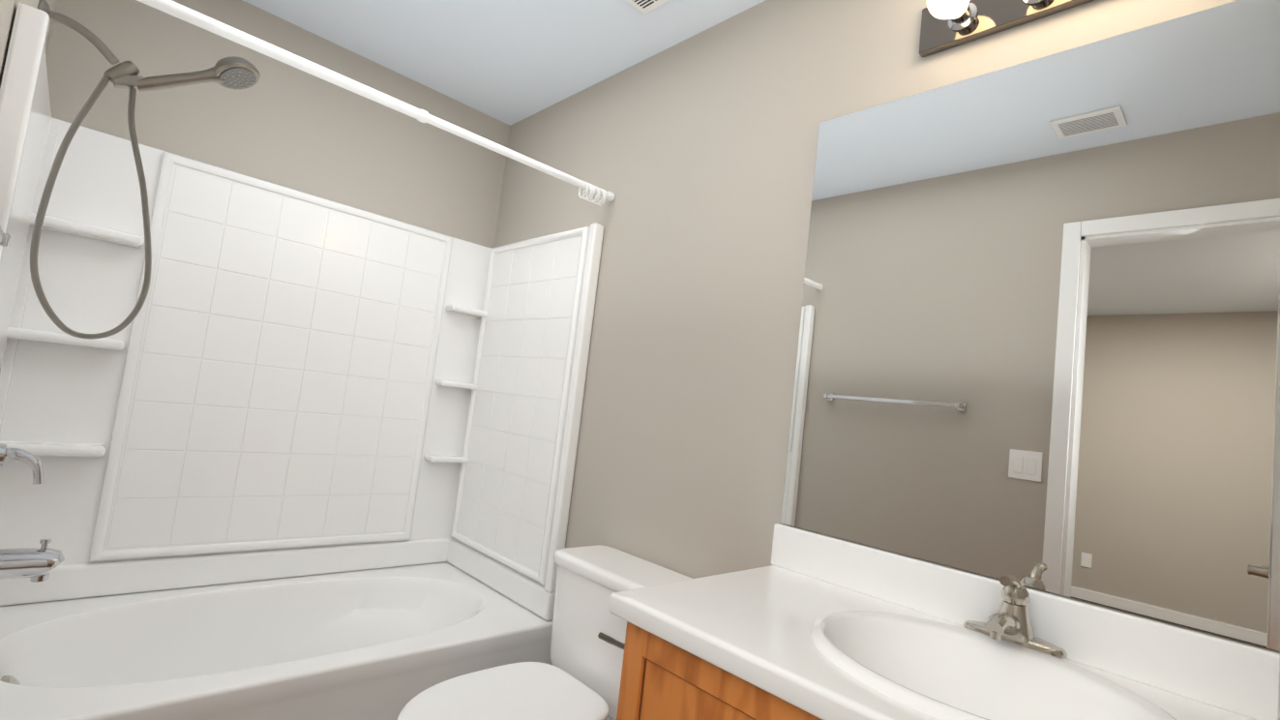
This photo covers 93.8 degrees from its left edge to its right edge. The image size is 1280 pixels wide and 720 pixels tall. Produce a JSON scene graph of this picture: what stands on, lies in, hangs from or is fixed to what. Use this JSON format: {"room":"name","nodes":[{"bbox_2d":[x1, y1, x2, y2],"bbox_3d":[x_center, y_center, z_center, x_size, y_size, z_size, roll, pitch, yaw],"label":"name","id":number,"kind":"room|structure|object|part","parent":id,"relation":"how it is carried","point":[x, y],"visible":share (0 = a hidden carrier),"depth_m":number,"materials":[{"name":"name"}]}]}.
{"room":"bathroom","nodes":[
{"label":"bathroom","id":0,"kind":"room"},
{"bbox_2d":[0,0,57,85],"bbox_3d":[-1.198,-0.104,0.941,0.120,2.400,1.954,11,-6,-43],"label":"wall","id":1,"kind":"structure","parent":0,"point":[8,8],"depth_m":1.15,"materials":[{"name":"paint"}]},
{"bbox_2d":[0,226,10,246],"bbox_3d":[-0.928,-0.209,0.815,0.064,0.040,0.655,11,-6,-43],"label":"towel rail","id":2,"kind":"object","parent":1,"relation":"attached to","point":[5,238],"visible":1,"depth_m":1.05,"materials":[{"name":"silver metal"}]},
{"bbox_2d":[29,0,260,339],"bbox_3d":[-1.320,-0.463,1.559,0.458,0.837,0.111,10,-6,-39],"label":"shower head","id":3,"kind":"object","parent":1,"relation":"attached to","point":[235,73],"visible":0.98,"depth_m":1.57},
{"bbox_2d":[136,0,614,206],"bbox_3d":[-0.642,-0.680,1.663,1.500,0.062,0.058,11,-6,-43],"label":"rail","id":4,"kind":"object","parent":1,"relation":"attached to","point":[202,21],"visible":1,"depth_m":1.55,"materials":[{"name":"white plastic"}]},
{"bbox_2d":[45,0,510,248],"bbox_3d":[-1.371,-0.025,2.209,1.626,2.400,0.120,11,-6,-43],"label":"wall","id":5,"kind":"structure","parent":0,"point":[280,123],"depth_m":2.18,"materials":[{"name":"paint"}]},
{"bbox_2d":[242,0,765,125],"bbox_3d":[-0.145,-1.220,1.250,1.746,0.100,3.142,11,-6,-43],"label":"ceiling","id":6,"kind":"structure","parent":0,"point":[510,62],"depth_m":2.13,"materials":[{"name":"paint"}]},
{"bbox_2d":[625,0,669,14],"bbox_3d":[0.002,-1.106,1.734,0.234,0.016,0.208,11,-6,-43],"label":"fan","id":7,"kind":"object","parent":6,"relation":"attached to","point":[643,7],"visible":1,"depth_m":1.83,"materials":[{"name":"white plastic"}]},
{"bbox_2d":[493,0,1279,664],"bbox_3d":[0.293,0.129,1.709,0.120,2.400,3.142,11,-6,-43],"label":"wall","id":8,"kind":"structure","parent":0,"point":[697,155],"depth_m":1.77,"materials":[{"name":"paint"}]},
{"bbox_2d":[919,0,1094,57],"bbox_3d":[0.819,-0.763,1.136,0.150,0.110,0.600,11,-6,-43],"label":"sconce","id":9,"kind":"object","parent":8,"relation":"attached to","point":[946,24],"visible":1,"depth_m":1.28,"materials":[{"name":"silver metal"}]},
{"bbox_2d":[780,0,1279,651],"bbox_3d":[0.841,-0.094,1.083,0.006,1.040,1.243,11,-6,-43],"label":"mirror","id":10,"kind":"object","parent":8,"relation":"attached to","point":[1038,342],"visible":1,"depth_m":1.12,"materials":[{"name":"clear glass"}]},
{"bbox_3d":[-0.434,1.256,1.057,1.746,0.100,3.142,11,-6,-43],"label":"floor","id":11,"kind":"structure","parent":0,"visible":0},
{"bbox_2d":[0,2,604,719],"bbox_3d":[-1.040,0.290,1.886,1.500,1.802,0.814,11,-6,-43],"label":"bathtub","id":12,"kind":"object","parent":11,"relation":"on","point":[300,456],"visible":1,"depth_m":2.03,"materials":[{"name":"white plastic"}]},
{"bbox_2d":[0,443,43,484],"bbox_3d":[-1.518,0.231,1.441,0.138,0.176,0.176,11,-6,-43],"label":"tub valve","id":13,"kind":"object","parent":12,"relation":"attached to","point":[33,462],"visible":1,"depth_m":1.45,"materials":[{"name":"silver metal"}]},
{"bbox_2d":[0,538,64,582],"bbox_3d":[-1.525,0.487,1.443,0.202,0.100,0.072,11,-6,-43],"label":"tub spout","id":14,"kind":"object","parent":12,"relation":"attached to","point":[36,564],"visible":1,"depth_m":1.45,"materials":[{"name":"silver metal"}]},
{"bbox_2d":[397,544,692,719],"bbox_3d":[-0.255,0.901,1.496,0.738,0.712,0.478,11,-6,-43],"label":"toilet","id":15,"kind":"object","parent":11,"relation":"on","point":[579,677],"visible":0.71,"depth_m":1.57,"materials":[{"name":"white ceramic"}]},
{"bbox_3d":[-0.332,0.834,1.421,0.490,0.042,0.372,11,-6,-43],"label":"seat","id":16,"kind":"part","parent":15,"relation":"part of","materials":[{"name":"white plastic"}]},
{"bbox_3d":[-0.052,0.713,1.516,0.041,0.032,0.121,11,-6,-43],"label":"lever","id":17,"kind":"part","parent":15,"relation":"part of","materials":[{"name":"grey metal"}]},
{"bbox_2d":[608,523,1279,719],"bbox_3d":[0.533,0.822,0.828,0.546,0.947,1.255,11,-6,-43],"label":"bathroom vanity","id":18,"kind":"object","parent":11,"relation":"on","point":[807,625],"visible":0.98,"depth_m":1.02,"materials":[{"name":"brown wood"}]},
{"bbox_2d":[962,573,1068,658],"bbox_3d":[0.638,0.434,1.040,0.142,0.121,0.160,11,-6,-43],"label":"faucet","id":19,"kind":"object","parent":18,"relation":"on","point":[1006,619],"depth_m":1.05,"materials":[{"name":"silver metal"}]},
{"bbox_3d":[-0.146,-1.080,0.033,0.120,0.365,0.765,11,-6,-43],"label":"wall","id":20,"kind":"structure","parent":0,"visible":0},
{"bbox_2d":[1277,654,1279,719],"bbox_3d":[0.211,0.177,0.052,0.035,2.015,0.750,4,-5,33],"label":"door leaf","id":21,"kind":"structure","parent":20,"relation":"in","point":[1278,716],"depth_m":0.37,"materials":[{"name":"white"}]}
]}

